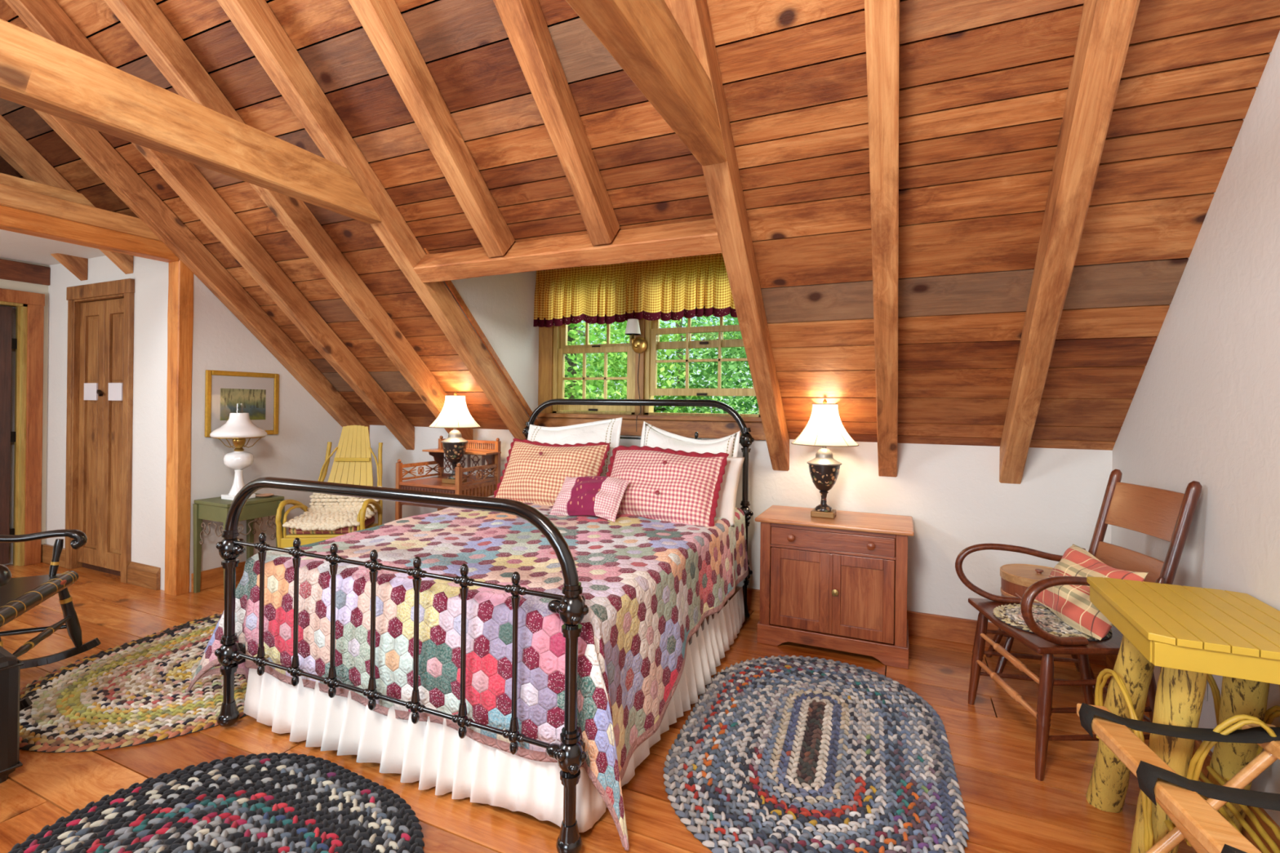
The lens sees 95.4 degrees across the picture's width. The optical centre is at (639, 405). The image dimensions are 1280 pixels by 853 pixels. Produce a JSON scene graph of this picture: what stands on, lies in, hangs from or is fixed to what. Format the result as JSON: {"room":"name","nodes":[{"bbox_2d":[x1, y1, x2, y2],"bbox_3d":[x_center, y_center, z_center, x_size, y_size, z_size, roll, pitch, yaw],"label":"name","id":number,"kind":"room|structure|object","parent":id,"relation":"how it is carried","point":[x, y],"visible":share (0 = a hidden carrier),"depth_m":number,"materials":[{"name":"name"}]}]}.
{"room":"bedroom","nodes":[
{"label":"bedroom","id":0,"kind":"room"},
{"bbox_2d":[0,305,16,565],"bbox_3d":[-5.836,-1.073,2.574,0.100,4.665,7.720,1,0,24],"label":"door","id":1,"kind":"structure","parent":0,"point":[14,308],"depth_m":4.55,"materials":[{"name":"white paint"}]},
{"bbox_2d":[0,257,48,562],"bbox_3d":[-5.492,0.054,3.076,0.100,2.360,3.510,1,0,24],"label":"wall","id":2,"kind":"structure","parent":0,"point":[5,284],"depth_m":4.63,"materials":[{"name":"beige paint"}]},
{"bbox_2d":[0,288,44,566],"bbox_3d":[-5.048,0.177,4.170,0.242,2.125,1.070,1,0,24],"label":"door frame","id":3,"kind":"structure","parent":2,"relation":"in","point":[28,344],"depth_m":4.52,"materials":[{"name":"brown wood"}]},
{"bbox_2d":[0,258,49,285],"bbox_3d":[-5.054,-1.032,3.865,0.031,0.150,1.697,1,0,24],"label":"beam","id":4,"kind":"structure","parent":2,"relation":"attached to","point":[11,270],"depth_m":4.50,"materials":[{"name":"brown wood"}]},
{"bbox_2d":[0,229,105,265],"bbox_3d":[-4.714,-1.132,2.678,1.820,0.030,3.610,1,0,24],"label":"ceiling","id":5,"kind":"structure","parent":0,"point":[13,245],"depth_m":4.14,"materials":[{"name":"white paint"}]},
{"bbox_2d":[0,173,95,207],"bbox_3d":[-4.088,-1.229,2.239,0.124,0.166,3.320,1,0,24],"label":"beam","id":6,"kind":"structure","parent":5,"relation":"on","point":[7,180],"depth_m":3.42,"materials":[{"name":"brown wood"}]},
{"bbox_2d":[45,255,168,590],"bbox_3d":[-3.928,0.073,4.341,1.718,2.360,0.100,1,0,24],"label":"wall","id":7,"kind":"structure","parent":0,"point":[150,277],"depth_m":4.11,"materials":[{"name":"white paint"}]},
{"bbox_2d":[40,543,65,567],"bbox_3d":[-4.581,1.175,4.560,0.370,0.140,0.025,1,0,24],"label":"baseboard","id":8,"kind":"structure","parent":7,"relation":"attached to","point":[46,549],"depth_m":4.58,"materials":[{"name":"brown wood"}]},
{"bbox_2d":[64,278,134,583],"bbox_3d":[-3.994,0.174,4.333,0.875,2.155,0.096,1,0,24],"label":"door","id":9,"kind":"structure","parent":7,"relation":"in","point":[100,350],"depth_m":4.34,"materials":[{"name":"brown wood"}]},
{"bbox_2d":[127,561,160,590],"bbox_3d":[-3.455,1.183,4.054,0.360,0.150,0.025,1,0,24],"label":"baseboard","id":10,"kind":"structure","parent":7,"relation":"attached to","point":[148,576],"depth_m":4.03,"materials":[{"name":"brown wood"}]},
{"bbox_2d":[189,273,342,592],"bbox_3d":[-2.800,0.097,4.581,0.100,2.339,1.358,1,0,24],"label":"wall","id":11,"kind":"structure","parent":0,"point":[220,341],"depth_m":4.26,"materials":[{"name":"white paint"}]},
{"bbox_2d":[191,560,245,591],"bbox_3d":[-2.757,1.204,4.560,0.020,0.125,1.350,1,0,24],"label":"baseboard","id":12,"kind":"structure","parent":11,"relation":"attached to","point":[211,578],"depth_m":4.06,"materials":[{"name":"brown wood"}]},
{"bbox_2d":[204,369,279,437],"bbox_3d":[-2.884,-0.013,4.240,0.022,0.464,0.512,1,0,24],"label":"framed picture","id":13,"kind":"object","parent":11,"relation":"attached to","point":[258,393],"visible":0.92,"depth_m":4.22,"materials":[{"name":"gold metal"}]},
{"bbox_2d":[220,388,266,420],"bbox_3d":[-2.884,-0.008,4.240,0.002,0.226,0.320,1,0,24],"label":"artwork","id":14,"kind":"object","parent":13,"relation":"attached to","point":[253,401],"depth_m":4.24},
{"bbox_2d":[443,271,538,425],"bbox_3d":[-1.049,-0.503,3.878,0.095,1.340,1.210,1,0,24],"label":"wall","id":15,"kind":"structure","parent":0,"point":[502,305],"depth_m":4.08,"materials":[{"name":"white paint"}]},
{"bbox_2d":[423,248,538,426],"bbox_3d":[-0.995,-0.375,3.870,0.014,1.135,1.180,1,0,24],"label":"trim","id":16,"kind":"structure","parent":15,"relation":"attached to","point":[451,287],"depth_m":3.84,"materials":[{"name":"brown wood"}]},
{"bbox_2d":[533,253,737,327],"bbox_3d":[0.007,-0.789,3.990,1.734,0.444,0.104,1,0,24],"label":"valance curtain","id":17,"kind":"object","parent":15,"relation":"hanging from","point":[673,289],"visible":0.67,"depth_m":3.99,"materials":[{"name":"yellow fabric"}]},
{"bbox_2d":[0,562,1196,852],"bbox_3d":[-2.566,1.299,0.956,7.605,0.060,7.907,1,0,24],"label":"floor","id":18,"kind":"structure","parent":0,"point":[992,741],"depth_m":2.11,"materials":[{"name":"brown wood"}]},
{"bbox_2d":[0,645,23,783],"bbox_3d":[-2.412,1.061,1.859,0.384,0.420,0.536,1,0,30],"label":"leather ottoman","id":19,"kind":"object","parent":18,"relation":"on","point":[10,665],"visible":1,"depth_m":1.97,"materials":[{"name":"black leather"}]},
{"bbox_2d":[0,528,101,711],"bbox_3d":[-2.864,0.743,2.437,0.734,1.005,0.736,1,0,-25],"label":"rocking chair","id":20,"kind":"object","parent":18,"relation":"on","point":[19,595],"visible":0.83,"depth_m":2.74,"materials":[{"name":"black paint"}]},
{"bbox_2d":[19,612,247,752],"bbox_3d":[-2.085,1.266,2.958,1.289,0.017,1.668,1,0,16],"label":"braided rug","id":21,"kind":"object","parent":18,"relation":"on","point":[133,693],"visible":0.45,"depth_m":2.52,"materials":[{"name":"fabric"}]},
{"bbox_2d":[164,258,193,595],"bbox_3d":[-3.103,0.100,3.923,0.127,2.324,0.092,1,0,24],"label":"post","id":22,"kind":"object","parent":18,"relation":"on","point":[180,277],"visible":0.93,"depth_m":3.89,"materials":[{"name":"brown wood"}]},
{"bbox_2d":[0,204,178,262],"bbox_3d":[-3.839,-1.019,2.257,0.127,0.107,3.560,1,0,24],"label":"beam","id":23,"kind":"structure","parent":22,"relation":"on","point":[13,220],"depth_m":3.41,"materials":[{"name":"brown wood"}]},
{"bbox_2d":[0,183,161,241],"bbox_3d":[-3.850,-1.130,2.229,0.130,0.118,3.500,1,0,24],"label":"beam","id":24,"kind":"structure","parent":23,"relation":"on","point":[10,196],"depth_m":3.36,"materials":[{"name":"brown wood"}]},
{"bbox_2d":[8,752,424,852],"bbox_3d":[-1.200,1.276,1.585,1.239,0.017,0.980,1,0,28],"label":"braided rug","id":25,"kind":"object","parent":18,"relation":"on","point":[273,802],"visible":1,"depth_m":1.81,"materials":[{"name":"fabric"}]},
{"bbox_2d":[192,493,284,599],"bbox_3d":[-2.775,0.954,4.037,0.372,0.625,0.392,1,0,24],"label":"side table","id":26,"kind":"object","parent":18,"relation":"on","point":[215,508],"visible":0.74,"depth_m":3.93,"materials":[{"name":"paint"}]},
{"bbox_2d":[209,404,267,500],"bbox_3d":[-2.768,0.314,4.022,0.328,0.655,0.328,1,0,24],"label":"oil lamp","id":27,"kind":"object","parent":26,"relation":"on","point":[238,427],"visible":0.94,"depth_m":3.97,"materials":[{"name":"white glass"}]},
{"bbox_2d":[255,493,274,497],"bbox_3d":[-2.639,0.635,4.099,0.118,0.016,0.112,1,0,24],"label":"shell dish","id":28,"kind":"object","parent":26,"relation":"on","point":[259,495],"visible":1,"depth_m":4.10,"materials":[{"name":"brown"}]},
{"bbox_2d":[275,425,382,548],"bbox_3d":[-2.187,0.715,4.190,0.581,1.123,0.830,1,0,-6],"label":"rocking chair","id":29,"kind":"object","parent":18,"relation":"on","point":[353,463],"visible":0.44,"depth_m":4.46,"materials":[{"name":"yellow paint"}]},
{"bbox_2d":[288,515,374,533],"bbox_3d":[-2.187,0.850,4.161,0.450,0.062,0.375,1,0,-6],"label":"seat cushion","id":30,"kind":"object","parent":29,"relation":"on","point":[369,522],"visible":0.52,"depth_m":3.99,"materials":[{"name":"fabric"}]},
{"bbox_2d":[282,486,382,530],"bbox_3d":[-2.175,0.725,4.156,0.513,0.246,0.470,1,0,-6],"label":"throw","id":31,"kind":"object","parent":30,"relation":"on","point":[335,515],"visible":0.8,"depth_m":4.19,"materials":[{"name":"beige fabric"}]},
{"bbox_2d":[395,435,501,519],"bbox_3d":[-1.413,0.761,4.293,0.610,1.044,0.461,1,0,24],"label":"washstand","id":32,"kind":"object","parent":18,"relation":"on","point":[479,485],"visible":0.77,"depth_m":4.28,"materials":[{"name":"brown wood"}]},
{"bbox_2d":[428,391,480,484],"bbox_3d":[-1.341,0.227,4.219,0.365,0.662,0.365,1,0,24],"label":"table lamp","id":33,"kind":"object","parent":32,"relation":"on","point":[455,414],"visible":0.96,"depth_m":4.15,"materials":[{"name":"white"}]},
{"bbox_2d":[422,448,501,455],"bbox_3d":[-1.354,0.349,4.413,0.610,0.014,0.175,1,0,24],"label":"shelf","id":34,"kind":"object","parent":32,"relation":"attached to","point":[494,451],"depth_m":4.39,"materials":[{"name":"brown wood"}]},
{"bbox_2d":[214,398,754,852],"bbox_3d":[-0.497,0.621,2.923,1.669,1.336,2.127,1,0,24],"label":"bed","id":35,"kind":"object","parent":18,"relation":"on","point":[570,754],"visible":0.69,"depth_m":1.94,"materials":[{"name":"black metal"}]},
{"bbox_2d":[185,495,748,850],"bbox_3d":[-0.651,0.930,2.943,2.169,0.700,1.880,1,0,24],"label":"patchwork quilt","id":36,"kind":"object","parent":35,"relation":"on","point":[648,585],"visible":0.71,"depth_m":2.10,"materials":[{"name":"multicoloured fabric"}]},
{"bbox_2d":[493,438,610,506],"bbox_3d":[-0.564,0.429,3.647,0.731,0.416,0.284,1,0,24],"label":"pillow","id":37,"kind":"object","parent":36,"relation":"on","point":[535,472],"visible":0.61,"depth_m":3.58,"materials":[{"name":"red fabric"}]},
{"bbox_2d":[527,417,622,476],"bbox_3d":[-0.454,0.327,3.816,0.686,0.510,0.246,1,0,22],"label":"pillow","id":38,"kind":"object","parent":36,"relation":"on","point":[608,431],"visible":0.41,"depth_m":3.77,"materials":[{"name":"white fabric"}]},
{"bbox_2d":[549,475,629,522],"bbox_3d":[-0.275,0.499,3.196,0.425,0.218,0.199,1,0,26],"label":"accent pillow","id":39,"kind":"object","parent":36,"relation":"on","point":[602,496],"visible":1,"depth_m":3.13,"materials":[{"name":"pink fabric"}]},
{"bbox_2d":[605,445,728,526],"bbox_3d":[0.109,0.446,3.230,0.722,0.421,0.288,1,0,29],"label":"pillow","id":40,"kind":"object","parent":36,"relation":"on","point":[668,485],"visible":0.78,"depth_m":3.12,"materials":[{"name":"red fabric"}]},
{"bbox_2d":[640,421,740,457],"bbox_3d":[0.278,0.358,3.480,0.642,0.516,0.240,1,0,31],"label":"pillow","id":41,"kind":"object","parent":36,"relation":"on","point":[652,436],"visible":0.33,"depth_m":3.46,"materials":[{"name":"white fabric"}]},
{"bbox_2d":[715,457,744,527],"bbox_3d":[0.278,0.462,3.350,0.620,0.375,0.228,1,0,28],"label":"pillow","id":42,"kind":"object","parent":36,"relation":"on","point":[726,508],"visible":0.15,"depth_m":3.20,"materials":[{"name":"white fabric"}]},
{"bbox_2d":[243,586,745,832],"bbox_3d":[-0.509,1.121,2.899,1.710,0.323,1.979,1,0,24],"label":"bed skirt","id":43,"kind":"object","parent":35,"relation":"attached to","point":[433,754],"visible":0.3,"depth_m":2.02,"materials":[{"name":"white fabric"}]},
{"bbox_2d":[662,655,968,852],"bbox_3d":[0.674,1.299,2.278,0.990,0.017,1.530,1,0,21],"label":"braided rug","id":44,"kind":"object","parent":18,"relation":"on","point":[786,753],"visible":1,"depth_m":2.09,"materials":[{"name":"fabric"}]},
{"bbox_2d":[755,505,914,669],"bbox_3d":[1.085,0.968,3.257,0.796,0.690,0.480,1,0,24],"label":"nightstand","id":45,"kind":"object","parent":18,"relation":"on","point":[846,575],"visible":1,"depth_m":3.06,"materials":[{"name":"brown wood"}]},
{"bbox_2d":[791,398,858,518],"bbox_3d":[1.038,0.291,3.281,0.365,0.662,0.365,1,0,24],"label":"table lamp","id":46,"kind":"object","parent":45,"relation":"on","point":[824,428],"visible":1,"depth_m":3.21,"materials":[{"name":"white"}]},
{"bbox_2d":[985,628,1095,695],"bbox_3d":[1.962,1.211,2.861,0.425,0.235,0.305,1,0,24],"label":"stool","id":47,"kind":"object","parent":18,"relation":"on","point":[1002,662],"visible":0.2,"depth_m":2.82,"materials":[{"name":"brown wood"}]},
{"bbox_2d":[1000,564,1053,603],"bbox_3d":[1.959,0.950,2.857,0.330,0.287,0.343,1,0,14],"label":"wooden box","id":48,"kind":"object","parent":47,"relation":"on","point":[1015,579],"visible":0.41,"depth_m":2.85,"materials":[{"name":"brown wood"}]},
{"bbox_2d":[955,469,1202,781],"bbox_3d":[1.685,0.793,2.289,0.628,1.059,0.583,1,0,6],"label":"armchair","id":49,"kind":"object","parent":18,"relation":"on","point":[1166,515],"visible":0.81,"depth_m":2.19,"materials":[{"name":"brown wood"}]},
{"bbox_2d":[992,603,1112,640],"bbox_3d":[1.615,0.848,2.296,0.388,0.011,0.380,1,0,24],"label":"pad","id":50,"kind":"object","parent":49,"relation":"on","point":[1047,620],"visible":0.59,"depth_m":2.28,"materials":[{"name":"fabric"}]},
{"bbox_2d":[1034,543,1148,639],"bbox_3d":[1.720,0.712,2.255,0.205,0.261,0.432,1,0,11],"label":"plaid pillow","id":51,"kind":"object","parent":50,"relation":"on","point":[1072,604],"visible":0.72,"depth_m":2.20,"materials":[{"name":"red fabric"}]},
{"bbox_2d":[1076,702,1279,852],"bbox_3d":[1.325,1.054,1.213,0.463,0.510,0.691,1,0,13],"label":"luggage rack","id":52,"kind":"object","parent":18,"relation":"on","point":[1197,820],"visible":0.96,"depth_m":1.35,"materials":[{"name":"brown wood"}]},
{"bbox_2d":[1085,577,1279,852],"bbox_3d":[1.570,0.954,1.642,0.406,0.762,0.612,1,0,24],"label":"table","id":53,"kind":"object","parent":18,"relation":"on","point":[1194,634],"visible":0.67,"depth_m":1.58,"materials":[{"name":"yellow paint"}]},
{"bbox_2d":[0,0,1279,450],"bbox_3d":[-1.655,-1.548,2.777,7.508,3.581,3.889,1,0,24],"label":"ceiling","id":54,"kind":"structure","parent":0,"point":[981,108],"depth_m":2.50,"materials":[{"name":"brown wood"}]},
{"bbox_2d":[0,114,133,274],"bbox_3d":[-4.130,-2.151,3.073,0.103,2.404,2.398,1,0,24],"label":"rafter","id":55,"kind":"object","parent":54,"relation":"attached to","point":[15,148],"visible":0.48,"depth_m":3.66,"materials":[{"name":"brown wood"}]},
{"bbox_2d":[50,253,88,280],"bbox_3d":[-4.696,-2.158,3.327,0.103,2.404,2.398,1,0,24],"label":"rafter","id":56,"kind":"object","parent":54,"relation":"attached to","point":[77,266],"visible":0.26,"depth_m":4.35,"materials":[{"name":"brown wood"}]},
{"bbox_2d":[34,109,369,435],"bbox_3d":[-3.190,-1.491,3.420,0.102,3.702,3.809,1,0,24],"label":"rafter","id":57,"kind":"object","parent":54,"relation":"attached to","point":[87,143],"visible":0.83,"depth_m":3.87,"materials":[{"name":"brown wood"}]},
{"bbox_2d":[4,0,414,449],"bbox_3d":[-2.708,-1.485,3.204,0.104,3.702,3.809,1,0,24],"label":"rafter","id":58,"kind":"object","parent":54,"relation":"attached to","point":[46,19],"visible":0.86,"depth_m":3.65,"materials":[{"name":"brown wood"}]},
{"bbox_2d":[103,0,473,448],"bbox_3d":[-2.143,-1.478,2.949,0.103,3.702,3.809,1,0,24],"label":"rafter","id":59,"kind":"object","parent":54,"relation":"attached to","point":[144,20],"visible":0.75,"depth_m":3.33,"materials":[{"name":"brown wood"}]},
{"bbox_2d":[217,0,529,439],"bbox_3d":[-1.578,-1.471,2.695,0.103,3.702,3.809,1,0,24],"label":"rafter","id":60,"kind":"object","parent":54,"relation":"attached to","point":[255,22],"visible":0.84,"depth_m":2.97,"materials":[{"name":"brown wood"}]},
{"bbox_2d":[0,18,382,223],"bbox_3d":[-2.110,-1.079,1.524,0.110,0.209,3.440,1,0,24],"label":"tie beam","id":61,"kind":"structure","parent":60,"relation":"attached to","point":[38,73],"depth_m":2.15,"materials":[{"name":"brown wood"}]},
{"bbox_2d":[347,0,515,257],"bbox_3d":[-1.234,-2.049,1.906,0.104,2.539,2.645,1,0,24],"label":"rafter","id":62,"kind":"object","parent":54,"relation":"attached to","point":[383,22],"visible":1,"depth_m":2.57,"materials":[{"name":"brown wood"}]},
{"bbox_2d":[493,0,619,244],"bbox_3d":[-0.669,-2.042,1.652,0.104,2.539,2.645,1,0,24],"label":"rafter","id":63,"kind":"object","parent":54,"relation":"attached to","point":[523,21],"visible":1,"depth_m":2.37,"materials":[{"name":"brown wood"}]},
{"bbox_2d":[413,218,722,282],"bbox_3d":[-0.431,-0.779,2.984,1.766,0.176,0.173,1,0,24],"label":"header beam","id":64,"kind":"structure","parent":54,"relation":"attached to","point":[699,237],"depth_m":2.88,"materials":[{"name":"brown wood"}]},
{"bbox_2d":[664,0,789,471],"bbox_3d":[0.128,-1.451,1.929,0.107,3.702,3.809,1,0,24],"label":"rafter","id":65,"kind":"object","parent":54,"relation":"attached to","point":[722,180],"visible":0.87,"depth_m":2.58,"materials":[{"name":"brown wood"}]},
{"bbox_2d":[565,0,726,165],"bbox_3d":[-0.407,-1.073,0.753,0.110,0.218,3.430,1,0,24],"label":"tie beam","id":66,"kind":"structure","parent":65,"relation":"attached to","point":[644,37],"depth_m":1.73,"materials":[{"name":"brown wood"}]},
{"bbox_2d":[864,0,899,477],"bbox_3d":[0.693,-1.444,1.675,0.103,3.702,3.809,1,0,24],"label":"rafter","id":67,"kind":"object","parent":54,"relation":"attached to","point":[882,16],"visible":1,"depth_m":2.24,"materials":[{"name":"brown wood"}]},
{"bbox_2d":[999,0,1140,484],"bbox_3d":[1.250,-1.437,1.425,0.104,3.702,3.809,1,0,24],"label":"rafter","id":68,"kind":"object","parent":54,"relation":"attached to","point":[1106,26],"visible":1,"depth_m":2.06,"materials":[{"name":"brown wood"}]},
{"bbox_2d":[369,425,1112,622],"bbox_3d":[-0.850,0.690,4.512,7.205,1.200,0.120,1,0,24],"label":"wall","id":69,"kind":"structure","parent":0,"point":[956,500],"depth_m":3.30,"materials":[{"name":"white paint"}]},
{"bbox_2d":[537,317,645,414],"bbox_3d":[0.063,-0.479,4.080,1.766,1.360,0.110,1,0,24],"label":"trim","id":70,"kind":"structure","parent":69,"relation":"attached to","point":[545,373],"depth_m":4.35,"materials":[{"name":"brown wood"}]},
{"bbox_2d":[552,322,635,414],"bbox_3d":[-0.319,-0.456,4.261,0.685,1.035,0.092,1,0,24],"label":"window","id":71,"kind":"structure","parent":69,"relation":"in","point":[561,348],"depth_m":4.27,"materials":[{"name":"brown wood"}]},
{"bbox_2d":[624,319,647,431],"bbox_3d":[-0.038,-0.203,3.983,0.125,0.765,0.146,1,0,24],"label":"wall sconce","id":72,"kind":"object","parent":69,"relation":"attached to","point":[639,344],"visible":0.99,"depth_m":3.99,"materials":[{"name":"gold metal"}]},
{"bbox_2d":[537,413,765,439],"bbox_3d":[0.049,0.138,4.064,1.766,0.145,0.145,1,0,24],"label":"trim","id":73,"kind":"structure","parent":69,"relation":"attached to","point":[707,427],"depth_m":3.93,"materials":[{"name":"brown wood"}]},
{"bbox_2d":[644,316,760,417],"bbox_3d":[0.434,-0.447,3.923,0.835,1.035,0.092,1,0,24],"label":"window","id":74,"kind":"structure","parent":69,"relation":"in","point":[652,330],"depth_m":3.94,"materials":[{"name":"brown wood"}]},
{"bbox_2d":[746,587,1106,666],"bbox_3d":[-0.046,1.232,4.071,5.365,0.135,0.020,1,0,24],"label":"baseboard","id":75,"kind":"structure","parent":69,"relation":"attached to","point":[960,630],"depth_m":3.26,"materials":[{"name":"red wood"}]},
{"bbox_2d":[1111,31,1279,826],"bbox_3d":[0.945,-0.991,-0.474,0.120,4.665,7.720,1,0,24],"label":"wall","id":76,"kind":"structure","parent":0,"point":[1204,408],"depth_m":1.92,"materials":[{"name":"white paint"}]},
{"bbox_2d":[1106,654,1279,852],"bbox_3d":[0.833,1.243,-0.491,0.020,0.135,7.620,1,0,24],"label":"baseboard","id":77,"kind":"structure","parent":76,"relation":"attached to","point":[1110,659],"depth_m":1.75,"materials":[{"name":"brown wood"}]},
{"bbox_2d":[1204,680,1207,701],"bbox_3d":[1.991,0.974,2.066,0.008,0.116,0.072,1,0,24],"label":"wall outlet","id":78,"kind":"object","parent":76,"relation":"attached to","point":[1206,691],"visible":0.11,"depth_m":2.03,"materials":[{"name":"beige plastic"}]},
{"label":"outside","id":79,"kind":"structure","parent":0,"visible":0},
{"bbox_3d":[10.036,4.096,22.438,60.000,0.150,40.800,1,0,24],"label":"ground","id":80,"kind":"structure","parent":79,"visible":0},
{"bbox_2d":[576,320,671,411],"bbox_3d":[-2.375,0.012,13.290,6.244,7.717,6.128,1,0,-36],"label":"tree","id":81,"kind":"object","parent":80,"relation":"on","point":[580,326],"visible":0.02,"depth_m":12.49,"materials":[{"name":"green plant"}]},
{"bbox_2d":[564,319,727,413],"bbox_3d":[-1.023,0.576,8.769,5.122,6.632,4.937,1,0,12],"label":"tree","id":82,"kind":"object","parent":80,"relation":"on","point":[572,388],"visible":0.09,"depth_m":7.95,"materials":[{"name":"green plant"}]},
{"bbox_2d":[577,315,757,413],"bbox_3d":[1.093,-0.363,15.503,7.224,8.550,7.055,1,0,-19],"label":"tree","id":83,"kind":"object","parent":80,"relation":"on","point":[726,318],"visible":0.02,"depth_m":14.78,"materials":[{"name":"green plant"}]},
{"bbox_2d":[653,313,758,413],"bbox_3d":[2.275,0.453,8.824,4.776,6.946,4.783,1,0,40],"label":"tree","id":84,"kind":"object","parent":80,"relation":"on","point":[726,366],"visible":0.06,"depth_m":8.28,"materials":[{"name":"green plant"}]},
{"bbox_2d":[707,318,756,413],"bbox_3d":[5.093,-0.120,12.627,7.024,8.157,7.100,1,0,28],"label":"tree","id":85,"kind":"object","parent":80,"relation":"on","point":[729,318],"visible":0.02,"depth_m":12.67,"materials":[{"name":"green plant"}]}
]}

